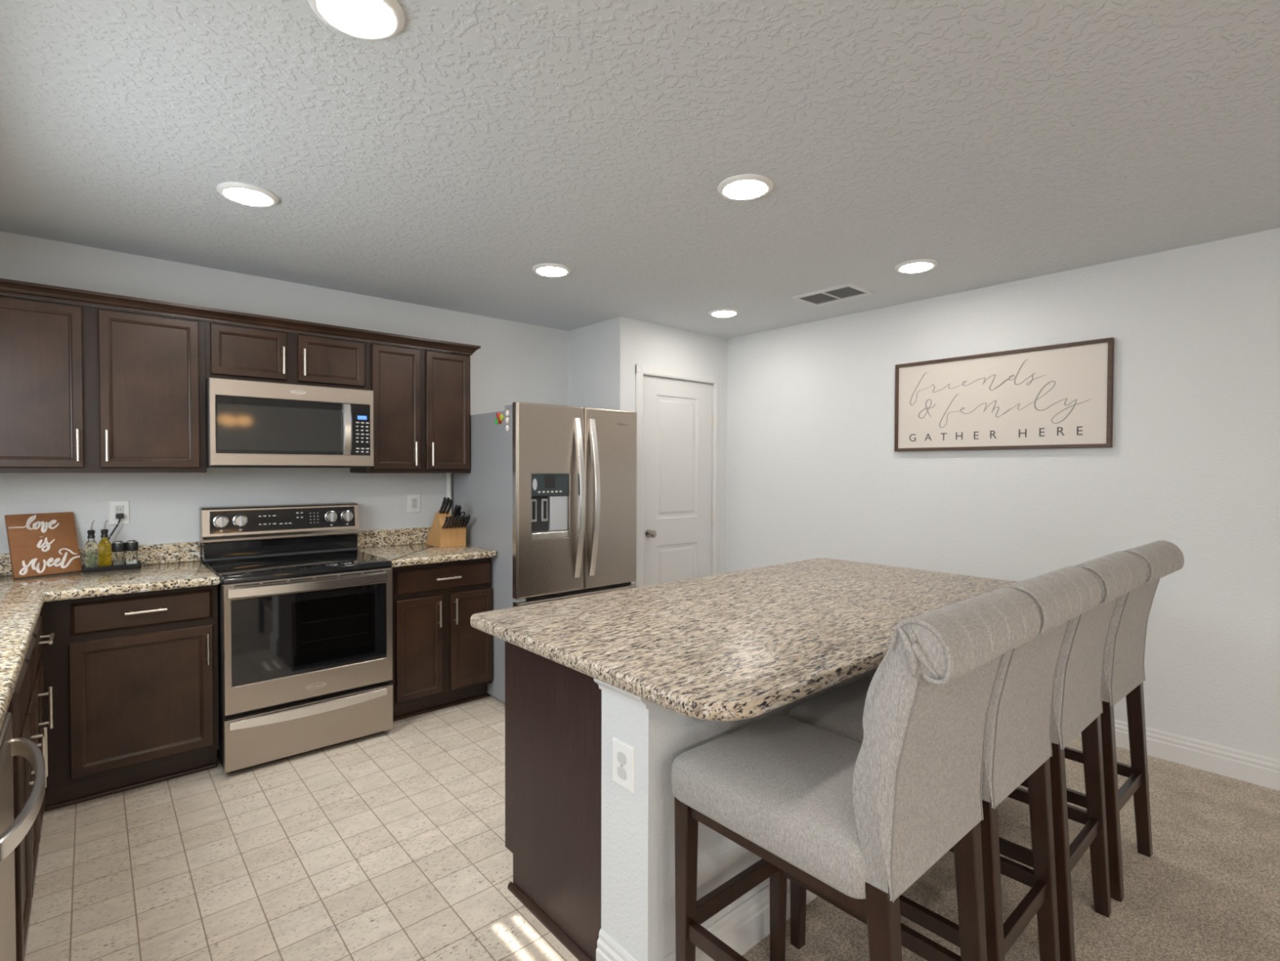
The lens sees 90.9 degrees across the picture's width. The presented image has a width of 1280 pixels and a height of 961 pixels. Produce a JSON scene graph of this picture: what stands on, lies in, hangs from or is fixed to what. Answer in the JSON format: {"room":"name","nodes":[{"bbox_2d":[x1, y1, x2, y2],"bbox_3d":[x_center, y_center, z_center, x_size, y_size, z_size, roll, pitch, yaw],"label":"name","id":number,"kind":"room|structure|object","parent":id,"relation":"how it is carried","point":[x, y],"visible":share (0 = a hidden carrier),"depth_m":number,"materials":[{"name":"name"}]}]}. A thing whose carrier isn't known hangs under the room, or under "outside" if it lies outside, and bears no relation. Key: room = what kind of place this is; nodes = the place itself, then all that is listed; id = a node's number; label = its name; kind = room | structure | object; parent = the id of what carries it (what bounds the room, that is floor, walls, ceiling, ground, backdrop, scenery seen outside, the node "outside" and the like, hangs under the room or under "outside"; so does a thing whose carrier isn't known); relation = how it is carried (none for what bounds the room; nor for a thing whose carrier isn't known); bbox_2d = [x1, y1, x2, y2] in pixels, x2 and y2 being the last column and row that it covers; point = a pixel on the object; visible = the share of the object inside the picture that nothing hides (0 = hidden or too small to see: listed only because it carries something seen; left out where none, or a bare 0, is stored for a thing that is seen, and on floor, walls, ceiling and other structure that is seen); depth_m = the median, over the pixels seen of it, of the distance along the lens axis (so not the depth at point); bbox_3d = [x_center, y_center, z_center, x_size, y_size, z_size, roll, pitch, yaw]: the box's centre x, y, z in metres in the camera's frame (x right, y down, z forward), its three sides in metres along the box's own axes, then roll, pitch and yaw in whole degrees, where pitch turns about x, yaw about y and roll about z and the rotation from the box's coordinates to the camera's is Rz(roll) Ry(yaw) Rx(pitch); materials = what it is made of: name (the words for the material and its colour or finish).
{"room":"kitchen","nodes":[
{"label":"kitchen","id":0,"kind":"room"},
{"bbox_2d":[0,231,568,562],"bbox_3d":[-1.950,0.098,3.780,3.835,2.483,0.120,-1,1,-41],"label":"wall","id":1,"kind":"structure","parent":0,"point":[515,361],"depth_m":3.50,"materials":[{"name":"white paint"}]},
{"bbox_2d":[0,541,200,575],"bbox_3d":[-2.788,0.381,2.958,1.195,0.100,0.020,-1,1,-41],"label":"backsplash","id":2,"kind":"structure","parent":1,"relation":"attached to","point":[155,553],"depth_m":3.23,"materials":[{"name":"stone"}]},
{"bbox_2d":[0,293,206,472],"bbox_3d":[-2.562,-0.411,2.916,0.887,0.750,0.354,-1,1,-41],"label":"upper cabinet","id":3,"kind":"object","parent":1,"relation":"attached to","point":[84,388],"visible":1,"depth_m":2.84,"materials":[{"name":"brown wood"}]},
{"bbox_2d":[0,278,480,355],"bbox_3d":[-2.015,-0.822,3.388,2.340,0.056,0.352,-1,1,-41],"label":"crown molding","id":4,"kind":"structure","parent":3,"relation":"attached to","point":[7,286],"depth_m":3.10,"materials":[{"name":"brown wood"}]},
{"bbox_2d":[107,513,124,540],"bbox_3d":[-2.598,0.295,3.102,0.090,0.262,0.034,-1,1,-41],"label":"power cord","id":5,"kind":"object","parent":1,"relation":"hanging from","point":[119,516],"visible":0.46,"depth_m":3.11,"materials":[{"name":"black plastic"}]},
{"bbox_2d":[109,500,129,524],"bbox_3d":[-2.590,0.160,3.135,0.078,0.120,0.009,-1,1,-41],"label":"wall outlet","id":6,"kind":"object","parent":1,"relation":"attached to","point":[115,506],"visible":1,"depth_m":3.13,"materials":[{"name":"white plastic"}]},
{"bbox_2d":[115,505,124,519],"bbox_3d":[-2.588,0.160,3.132,0.034,0.068,0.003,-1,1,-41],"label":"socket","id":7,"kind":"object","parent":6,"relation":"attached to","point":[118,508],"depth_m":3.13,"materials":[{"name":"grey plastic"}]},
{"bbox_2d":[204,320,365,390],"bbox_3d":[-1.940,-0.651,3.454,0.761,0.287,0.354,-1,1,-41],"label":"upper cabinet","id":8,"kind":"object","parent":1,"relation":"attached to","point":[233,351],"visible":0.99,"depth_m":3.32,"materials":[{"name":"brown wood"}]},
{"bbox_2d":[205,377,373,467],"bbox_3d":[-1.900,-0.286,3.409,0.760,0.435,0.484,-1,1,-41],"label":"microwave","id":9,"kind":"object","parent":8,"relation":"attached to","point":[250,424],"visible":1,"depth_m":3.22,"materials":[{"name":"grey metal"}]},
{"bbox_2d":[357,526,431,547],"bbox_3d":[-1.537,0.361,4.051,0.592,0.104,0.020,-1,1,-41],"label":"backsplash","id":10,"kind":"structure","parent":1,"relation":"attached to","point":[387,537],"depth_m":4.00,"materials":[{"name":"stone"}]},
{"bbox_2d":[350,341,471,473],"bbox_3d":[-1.411,-0.424,3.922,0.645,0.755,0.354,-1,1,-41],"label":"upper cabinet","id":11,"kind":"object","parent":1,"relation":"attached to","point":[422,397],"visible":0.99,"depth_m":3.80,"materials":[{"name":"brown wood"}]},
{"bbox_2d":[407,493,420,512],"bbox_3d":[-1.473,0.148,4.111,0.084,0.120,0.009,-1,1,-41],"label":"wall outlet","id":12,"kind":"object","parent":1,"relation":"attached to","point":[413,500],"visible":1,"depth_m":4.11,"materials":[{"name":"white plastic"}]},
{"bbox_2d":[411,497,417,508],"bbox_3d":[-1.471,0.148,4.109,0.034,0.068,0.003,-1,1,-41],"label":"socket","id":13,"kind":"object","parent":12,"relation":"attached to","point":[414,500],"depth_m":4.11,"materials":[{"name":"grey plastic"}]},
{"bbox_2d":[445,472,451,515],"bbox_3d":[-1.289,0.179,4.250,0.036,0.461,0.036,-1,1,-41],"label":"pipe","id":14,"kind":"object","parent":1,"relation":"attached to","point":[448,474],"visible":0.4,"depth_m":4.23,"materials":[{"name":"white plastic"}]},
{"bbox_2d":[24,693,578,960],"bbox_3d":[-0.569,1.407,3.084,4.973,0.100,3.027,-1,1,-41],"label":"floor","id":15,"kind":"structure","parent":0,"point":[389,845],"depth_m":2.28,"materials":[{"name":"tile"}]},
{"bbox_2d":[0,712,45,960],"bbox_3d":[-1.417,0.955,1.027,0.658,0.877,0.590,-1,1,-41],"label":"dishwasher","id":16,"kind":"object","parent":15,"relation":"on","point":[12,832],"visible":0.99,"depth_m":1.27,"materials":[{"name":"grey metal"}]},
{"bbox_2d":[6,635,48,960],"bbox_3d":[-1.950,0.940,1.583,0.666,0.882,0.919,-1,1,-41],"label":"base cabinet","id":17,"kind":"object","parent":15,"relation":"on","point":[23,706],"visible":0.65,"depth_m":1.77,"materials":[{"name":"black wood"}]},
{"bbox_2d":[32,614,54,842],"bbox_3d":[-2.434,0.928,2.136,0.666,0.882,0.550,-1,1,-41],"label":"base cabinet","id":18,"kind":"object","parent":15,"relation":"on","point":[37,634],"visible":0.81,"depth_m":2.23,"materials":[{"name":"black wood"}]},
{"bbox_2d":[40,584,218,811],"bbox_3d":[-2.588,0.917,2.727,1.211,0.882,0.641,-1,1,-41],"label":"base cabinet","id":19,"kind":"object","parent":15,"relation":"on","point":[133,677],"visible":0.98,"depth_m":2.71,"materials":[{"name":"brown wood"}]},
{"bbox_2d":[0,541,219,730],"bbox_3d":[-1.646,0.428,1.635,1.217,0.138,3.515,-1,1,-41],"label":"countertop","id":20,"kind":"structure","parent":19,"relation":"on","point":[170,566],"depth_m":2.66,"materials":[{"name":"stone"}]},
{"bbox_2d":[4,511,82,578],"bbox_3d":[-2.733,0.292,2.892,0.095,0.280,0.239,1,1,27],"label":"wooden sign","id":21,"kind":"object","parent":20,"relation":"on","point":[45,544],"visible":1,"depth_m":2.88,"materials":[{"name":"brown wood"}]},
{"bbox_2d":[81,561,141,573],"bbox_3d":[-2.540,0.417,3.033,0.218,0.026,0.087,-1,1,-41],"label":"tray","id":22,"kind":"object","parent":20,"relation":"on","point":[135,566],"visible":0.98,"depth_m":3.00,"materials":[{"name":"black plastic"}]},
{"bbox_2d":[84,520,98,567],"bbox_3d":[-2.594,0.306,2.979,0.049,0.237,0.049,-1,1,-41],"label":"oil bottle","id":23,"kind":"object","parent":22,"relation":"on","point":[91,559],"visible":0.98,"depth_m":2.97,"materials":[{"name":"clear glass"}]},
{"bbox_2d":[97,519,111,566],"bbox_3d":[-2.560,0.305,3.012,0.049,0.237,0.049,-1,1,-41],"label":"oil bottle","id":24,"kind":"object","parent":22,"relation":"on","point":[104,546],"visible":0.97,"depth_m":3.00,"materials":[{"name":"yellow glass"}]},
{"bbox_2d":[111,540,125,564],"bbox_3d":[-2.520,0.356,3.045,0.051,0.134,0.051,-1,1,-41],"label":"shaker","id":25,"kind":"object","parent":22,"relation":"on","point":[118,548],"visible":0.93,"depth_m":3.03,"materials":[{"name":"clear glass"}]},
{"bbox_2d":[124,539,138,564],"bbox_3d":[-2.482,0.356,3.078,0.051,0.134,0.051,-1,1,-41],"label":"shaker","id":26,"kind":"object","parent":22,"relation":"on","point":[131,546],"visible":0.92,"depth_m":3.06,"materials":[{"name":"clear glass"}]},
{"bbox_2d":[199,502,393,773],"bbox_3d":[-1.804,0.745,3.326,0.772,1.206,0.725,-1,1,-41],"label":"stove","id":27,"kind":"object","parent":15,"relation":"on","point":[305,615],"visible":0.99,"depth_m":3.13,"materials":[{"name":"silver metal"}]},
{"bbox_2d":[204,550,391,583],"bbox_3d":[-1.789,0.442,3.307,0.764,0.034,0.571,-1,1,-41],"label":"cooktop","id":28,"kind":"object","parent":27,"relation":"in","point":[303,565],"depth_m":3.21,"materials":[{"name":"grey glass"}]},
{"bbox_2d":[217,582,389,773],"bbox_3d":[-1.821,0.898,3.352,0.752,0.900,0.600,-1,1,-41],"label":"oven","id":29,"kind":"object","parent":27,"relation":"in","point":[220,751],"depth_m":2.96,"materials":[{"name":"silver metal"}]},
{"bbox_2d":[389,557,493,721],"bbox_3d":[-1.314,0.899,3.841,0.628,0.882,0.641,-1,1,-41],"label":"base cabinet","id":30,"kind":"object","parent":15,"relation":"on","point":[440,660],"visible":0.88,"depth_m":3.62,"materials":[{"name":"brown wood"}]},
{"bbox_2d":[357,526,496,567],"bbox_3d":[-1.310,0.385,3.823,0.634,0.142,0.662,-1,1,-41],"label":"countertop","id":31,"kind":"structure","parent":30,"relation":"on","point":[401,546],"depth_m":3.81,"materials":[{"name":"stone"}]},
{"bbox_2d":[425,511,466,547],"bbox_3d":[-1.245,0.304,4.032,0.169,0.219,0.230,-1,1,-41],"label":"knife block","id":32,"kind":"object","parent":31,"relation":"on","point":[438,537],"visible":0.74,"depth_m":3.94,"materials":[{"name":"brown wood"}]},
{"bbox_2d":[438,497,446,513],"bbox_3d":[-1.223,0.159,3.895,0.015,0.116,0.107,-1,1,-41],"label":"kitchen knife","id":33,"kind":"object","parent":32,"relation":"on","point":[444,500],"visible":1,"depth_m":3.88,"materials":[{"name":"black plastic"}]},
{"bbox_2d":[442,515,448,529],"bbox_3d":[-1.199,0.263,3.873,0.013,0.091,0.084,-1,1,-41],"label":"kitchen knife","id":34,"kind":"object","parent":32,"relation":"in","point":[446,517],"visible":1,"depth_m":3.85,"materials":[{"name":"black plastic"}]},
{"bbox_2d":[442,497,449,514],"bbox_3d":[-1.205,0.161,3.906,0.015,0.115,0.106,-1,1,-41],"label":"kitchen knife","id":35,"kind":"object","parent":32,"relation":"on","point":[447,502],"visible":1,"depth_m":3.89,"materials":[{"name":"black plastic"}]},
{"bbox_2d":[444,515,451,529],"bbox_3d":[-1.183,0.262,3.886,0.013,0.091,0.084,-1,1,-41],"label":"kitchen knife","id":36,"kind":"object","parent":32,"relation":"in","point":[450,517],"visible":1,"depth_m":3.87,"materials":[{"name":"black plastic"}]},
{"bbox_2d":[445,499,453,514],"bbox_3d":[-1.190,0.170,3.923,0.015,0.105,0.097,-1,1,-41],"label":"kitchen knife","id":37,"kind":"object","parent":32,"relation":"on","point":[451,503],"visible":1,"depth_m":3.90,"materials":[{"name":"black plastic"}]},
{"bbox_2d":[448,515,454,529],"bbox_3d":[-1.168,0.262,3.900,0.013,0.091,0.084,-1,1,-41],"label":"kitchen knife","id":38,"kind":"object","parent":32,"relation":"in","point":[453,517],"visible":1,"depth_m":3.88,"materials":[{"name":"black plastic"}]},
{"bbox_2d":[451,515,457,528],"bbox_3d":[-1.153,0.262,3.913,0.013,0.091,0.084,-1,1,-41],"label":"kitchen knife","id":39,"kind":"object","parent":32,"relation":"in","point":[456,516],"visible":1,"depth_m":3.90,"materials":[{"name":"black plastic"}]},
{"bbox_2d":[451,504,458,517],"bbox_3d":[-1.175,0.225,3.957,0.017,0.150,0.137,-1,1,-41],"label":"kitchen knife","id":40,"kind":"object","parent":32,"relation":"in","point":[455,508],"visible":0.58,"depth_m":3.92,"materials":[{"name":"black plastic"}]},
{"bbox_2d":[454,515,461,528],"bbox_3d":[-1.137,0.262,3.926,0.013,0.091,0.084,-1,1,-41],"label":"kitchen knife","id":41,"kind":"object","parent":32,"relation":"in","point":[460,516],"visible":1,"depth_m":3.91,"materials":[{"name":"black plastic"}]},
{"bbox_2d":[454,505,461,517],"bbox_3d":[-1.160,0.227,3.973,0.017,0.146,0.133,-1,1,-41],"label":"kitchen knife","id":42,"kind":"object","parent":32,"relation":"in","point":[460,506],"visible":0.52,"depth_m":3.93,"materials":[{"name":"black plastic"}]},
{"bbox_2d":[457,515,464,528],"bbox_3d":[-1.122,0.261,3.940,0.013,0.091,0.084,-1,1,-41],"label":"kitchen knife","id":43,"kind":"object","parent":32,"relation":"in","point":[462,516],"visible":1,"depth_m":3.92,"materials":[{"name":"black plastic"}]},
{"bbox_2d":[460,515,466,528],"bbox_3d":[-1.106,0.261,3.953,0.013,0.091,0.084,-1,1,-41],"label":"kitchen knife","id":44,"kind":"object","parent":32,"relation":"in","point":[465,516],"visible":1,"depth_m":3.94,"materials":[{"name":"black plastic"}]},
{"bbox_2d":[463,515,470,528],"bbox_3d":[-1.091,0.261,3.967,0.013,0.091,0.084,-1,1,-41],"label":"kitchen knife","id":45,"kind":"object","parent":32,"relation":"in","point":[468,516],"visible":1,"depth_m":3.95,"materials":[{"name":"black plastic"}]},
{"bbox_2d":[453,401,636,702],"bbox_3d":[-0.618,0.426,4.202,0.911,1.777,0.933,-1,1,-41],"label":"refrigerator","id":46,"kind":"object","parent":15,"relation":"on","point":[553,494],"visible":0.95,"depth_m":3.84,"materials":[{"name":"grey metal"}]},
{"bbox_2d":[496,412,502,423],"bbox_3d":[-0.837,-0.370,3.744,0.018,0.066,0.036,-1,1,-41],"label":"magnet","id":47,"kind":"object","parent":46,"relation":"attached to","point":[498,414],"visible":1,"depth_m":3.74,"materials":[{"name":"red"}]},
{"bbox_2d":[499,413,503,420],"bbox_3d":[-0.820,-0.373,3.727,0.015,0.038,0.038,-1,1,-41],"label":"magnet","id":48,"kind":"object","parent":46,"relation":"attached to","point":[501,416],"visible":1,"depth_m":3.72,"materials":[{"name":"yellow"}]},
{"bbox_2d":[505,425,509,431],"bbox_3d":[-0.775,-0.305,3.677,0.015,0.036,0.036,-1,1,-41],"label":"magnet","id":49,"kind":"object","parent":46,"relation":"attached to","point":[507,427],"visible":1,"depth_m":3.67,"materials":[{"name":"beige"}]},
{"bbox_2d":[505,417,509,423],"bbox_3d":[-0.775,-0.350,3.676,0.015,0.036,0.036,-1,1,-41],"label":"magnet","id":50,"kind":"object","parent":46,"relation":"attached to","point":[507,420],"visible":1,"depth_m":3.67,"materials":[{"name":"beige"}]},
{"bbox_2d":[505,409,509,416],"bbox_3d":[-0.775,-0.393,3.675,0.015,0.036,0.036,-1,1,-41],"label":"magnet","id":51,"kind":"object","parent":46,"relation":"attached to","point":[507,412],"visible":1,"depth_m":3.67,"materials":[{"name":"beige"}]},
{"bbox_2d":[505,640,601,960],"bbox_3d":[0.413,0.927,2.601,1.933,0.883,0.596,-1,1,-41],"label":"base cabinet","id":52,"kind":"object","parent":15,"relation":"on","point":[553,709],"visible":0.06,"depth_m":1.92,"materials":[{"name":"black wood"}]},
{"bbox_2d":[470,557,1018,720],"bbox_3d":[0.590,0.470,2.403,2.130,0.039,1.143,-1,1,-41],"label":"countertop","id":53,"kind":"structure","parent":52,"relation":"on","point":[744,644],"depth_m":1.96,"materials":[{"name":"stone"}]},
{"bbox_2d":[453,408,512,702],"bbox_3d":[-0.663,0.445,4.256,0.900,1.737,0.792,-1,1,-41],"label":"panel","id":54,"kind":"object","parent":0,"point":[485,494],"depth_m":3.83,"materials":[{"name":"grey"}]},
{"bbox_2d":[568,319,609,408],"bbox_3d":[-0.344,0.084,4.765,0.120,2.483,0.510,-1,1,-41],"label":"wall","id":55,"kind":"structure","parent":0,"point":[588,345],"depth_m":4.69,"materials":[{"name":"white paint"}]},
{"bbox_2d":[0,0,1279,338],"bbox_3d":[0.180,-1.116,0.045,7.793,0.100,8.507,-1,1,-41],"label":"ceiling","id":56,"kind":"structure","parent":0,"point":[442,160],"depth_m":2.04,"materials":[{"name":"white paint"}]},
{"bbox_2d":[216,182,279,207],"bbox_3d":[-1.527,-1.107,2.457,0.208,0.020,0.208,-1,1,-41],"label":"recessed light","id":57,"kind":"object","parent":56,"relation":"in","point":[244,193],"visible":1,"depth_m":2.43,"materials":[{"name":"white plastic"}]},
{"bbox_2d":[224,187,271,205],"bbox_3d":[-1.527,-1.106,2.457,0.156,0.016,0.156,-1,1,-41],"label":"diffuser","id":58,"kind":"object","parent":57,"relation":"attached to","point":[245,196],"depth_m":2.44,"materials":[{"name":"white plastic"}]},
{"bbox_2d":[307,0,404,40],"bbox_3d":[-0.655,-1.086,1.460,0.208,0.020,0.208,-1,1,-41],"label":"recessed light","id":59,"kind":"object","parent":56,"relation":"in","point":[363,20],"visible":1,"depth_m":1.47,"materials":[{"name":"white plastic"}]},
{"bbox_2d":[319,0,393,35],"bbox_3d":[-0.655,-1.084,1.460,0.156,0.016,0.156,-1,1,-41],"label":"diffuser","id":60,"kind":"object","parent":59,"relation":"attached to","point":[349,17],"depth_m":1.46,"materials":[{"name":"white plastic"}]},
{"bbox_2d":[532,262,571,276],"bbox_3d":[-0.473,-1.122,3.377,0.208,0.020,0.208,-1,1,-41],"label":"recessed light","id":61,"kind":"object","parent":56,"relation":"in","point":[548,269],"visible":1,"depth_m":3.34,"materials":[{"name":"white plastic"}]},
{"bbox_2d":[537,266,566,276],"bbox_3d":[-0.473,-1.121,3.377,0.156,0.016,0.156,-1,1,-41],"label":"diffuser","id":62,"kind":"object","parent":61,"relation":"attached to","point":[544,271],"depth_m":3.36,"materials":[{"name":"white plastic"}]},
{"bbox_2d":[708,308,739,317],"bbox_3d":[0.572,-1.136,4.290,0.208,0.020,0.208,-1,1,-41],"label":"recessed light","id":63,"kind":"object","parent":56,"relation":"in","point":[722,313],"visible":1,"depth_m":4.25,"materials":[{"name":"white plastic"}]},
{"bbox_2d":[712,311,735,316],"bbox_3d":[0.572,-1.135,4.290,0.156,0.016,0.156,-1,1,-41],"label":"diffuser","id":64,"kind":"object","parent":63,"relation":"attached to","point":[715,313],"depth_m":4.26,"materials":[{"name":"white plastic"}]},
{"bbox_2d":[717,173,773,200],"bbox_3d":[0.398,-1.101,2.380,0.208,0.020,0.208,-1,1,-41],"label":"recessed light","id":65,"kind":"object","parent":56,"relation":"in","point":[742,187],"visible":1,"depth_m":2.35,"materials":[{"name":"white plastic"}]},
{"bbox_2d":[724,180,766,199],"bbox_3d":[0.398,-1.099,2.380,0.156,0.016,0.156,-1,1,-41],"label":"diffuser","id":66,"kind":"object","parent":65,"relation":"attached to","point":[734,189],"depth_m":2.36,"materials":[{"name":"white plastic"}]},
{"bbox_2d":[791,282,873,306],"bbox_3d":[1.172,-1.130,3.843,0.275,0.012,0.390,-1,1,-41],"label":"ceiling vent","id":67,"kind":"object","parent":56,"relation":"in","point":[846,291],"visible":1,"depth_m":3.82,"materials":[{"name":"white metal"}]},
{"bbox_2d":[894,258,937,273],"bbox_3d":[1.443,-1.115,3.293,0.208,0.020,0.208,-1,1,-41],"label":"recessed light","id":68,"kind":"object","parent":56,"relation":"in","point":[917,265],"visible":1,"depth_m":3.26,"materials":[{"name":"white plastic"}]},
{"bbox_2d":[899,262,932,272],"bbox_3d":[1.443,-1.113,3.293,0.156,0.016,0.156,-1,1,-41],"label":"diffuser","id":69,"kind":"object","parent":68,"relation":"attached to","point":[908,267],"depth_m":3.27,"materials":[{"name":"white plastic"}]},
{"bbox_2d":[609,316,727,583],"bbox_3d":[0.247,0.084,4.862,1.138,2.483,0.120,-1,1,-41],"label":"wall","id":70,"kind":"structure","parent":0,"point":[633,342],"depth_m":4.76,"materials":[{"name":"white paint"}]},
{"bbox_2d":[635,364,720,587],"bbox_3d":[0.306,0.244,4.827,0.891,2.164,0.099,-1,1,-41],"label":"door","id":71,"kind":"structure","parent":70,"relation":"in","point":[675,420],"depth_m":4.83,"materials":[{"name":"grey paint"}]},
{"bbox_2d":[600,666,878,960],"bbox_3d":[0.679,0.933,2.307,1.920,0.883,0.194,-1,1,-41],"label":"wall","id":72,"kind":"structure","parent":0,"point":[637,907],"depth_m":1.66,"materials":[{"name":"white paint"}]},
{"bbox_2d":[593,677,648,708],"bbox_3d":[-0.053,0.539,1.660,0.027,0.074,0.196,-1,1,-41],"label":"trim","id":73,"kind":"structure","parent":72,"relation":"attached to","point":[633,699],"depth_m":1.65,"materials":[{"name":"white"}]},
{"bbox_2d":[612,737,635,793],"bbox_3d":[-0.046,0.754,1.669,0.010,0.118,0.087,-1,1,-41],"label":"wall outlet","id":74,"kind":"object","parent":72,"relation":"attached to","point":[623,763],"visible":1,"depth_m":1.66,"materials":[{"name":"white plastic"}]},
{"bbox_2d":[617,751,626,764],"bbox_3d":[-0.048,0.735,1.666,0.004,0.029,0.033,-1,1,-41],"label":"socket","id":75,"kind":"object","parent":74,"relation":"attached to","point":[621,756],"depth_m":1.66,"materials":[{"name":"grey plastic"}]},
{"bbox_2d":[617,765,626,779],"bbox_3d":[-0.048,0.773,1.667,0.004,0.029,0.033,-1,1,-41],"label":"socket","id":76,"kind":"object","parent":74,"relation":"attached to","point":[621,770],"depth_m":1.66,"materials":[{"name":"grey plastic"}]},
{"bbox_2d":[595,878,817,960],"bbox_3d":[0.678,1.306,2.302,1.938,0.139,0.212,-1,1,-41],"label":"baseboard","id":77,"kind":"structure","parent":72,"relation":"attached to","point":[746,925],"depth_m":1.83,"materials":[{"name":"white"}]},
{"bbox_2d":[726,227,1279,759],"bbox_3d":[3.026,0.134,2.639,0.120,2.483,8.387,-1,1,-41],"label":"wall","id":78,"kind":"structure","parent":0,"point":[815,470],"depth_m":3.29,"materials":[{"name":"white paint"}]},
{"bbox_2d":[894,337,1114,451],"bbox_3d":[2.034,-0.458,3.647,0.032,0.559,1.148,-1,1,-41],"label":"framed sign","id":79,"kind":"object","parent":78,"relation":"attached to","point":[1060,395],"visible":1,"depth_m":3.57,"materials":[{"name":"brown wood"}]},
{"bbox_2d":[1077,719,1279,791],"bbox_3d":[3.217,1.314,2.333,0.018,0.135,7.637,-1,1,-41],"label":"baseboard","id":80,"kind":"structure","parent":78,"relation":"attached to","point":[1253,768],"depth_m":2.96,"materials":[{"name":"white wood"}]},
{"bbox_2d":[742,736,1279,960],"bbox_3d":[1.168,1.488,-1.046,7.793,0.104,5.480,-1,1,-41],"label":"floor","id":81,"kind":"structure","parent":0,"point":[1208,889],"depth_m":2.13,"materials":[{"name":"beige carpet"}]},
{"bbox_2d":[671,587,1039,960],"bbox_3d":[0.453,0.809,1.447,0.457,1.156,0.680,-1,1,-41],"label":"bar stool","id":82,"kind":"object","parent":81,"relation":"on","point":[853,824],"visible":1,"depth_m":1.29,"materials":[{"name":"grey fabric"}]},
{"bbox_2d":[786,565,1101,960],"bbox_3d":[0.811,0.804,1.760,0.457,1.156,0.680,-1,1,-41],"label":"bar stool","id":83,"kind":"object","parent":81,"relation":"on","point":[1018,748],"visible":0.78,"depth_m":1.59,"materials":[{"name":"grey fabric"}]},
{"bbox_2d":[871,551,1146,960],"bbox_3d":[1.174,0.799,2.066,0.457,1.156,0.680,-1,1,-41],"label":"bar stool","id":84,"kind":"object","parent":81,"relation":"on","point":[1077,704],"visible":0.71,"depth_m":1.84,"materials":[{"name":"grey fabric"}]},
{"bbox_2d":[1019,540,1184,902],"bbox_3d":[1.560,0.794,2.385,0.457,1.156,0.680,-1,1,-40],"label":"bar stool","id":85,"kind":"object","parent":81,"relation":"on","point":[1123,670],"visible":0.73,"depth_m":2.15,"materials":[{"name":"grey fabric"}]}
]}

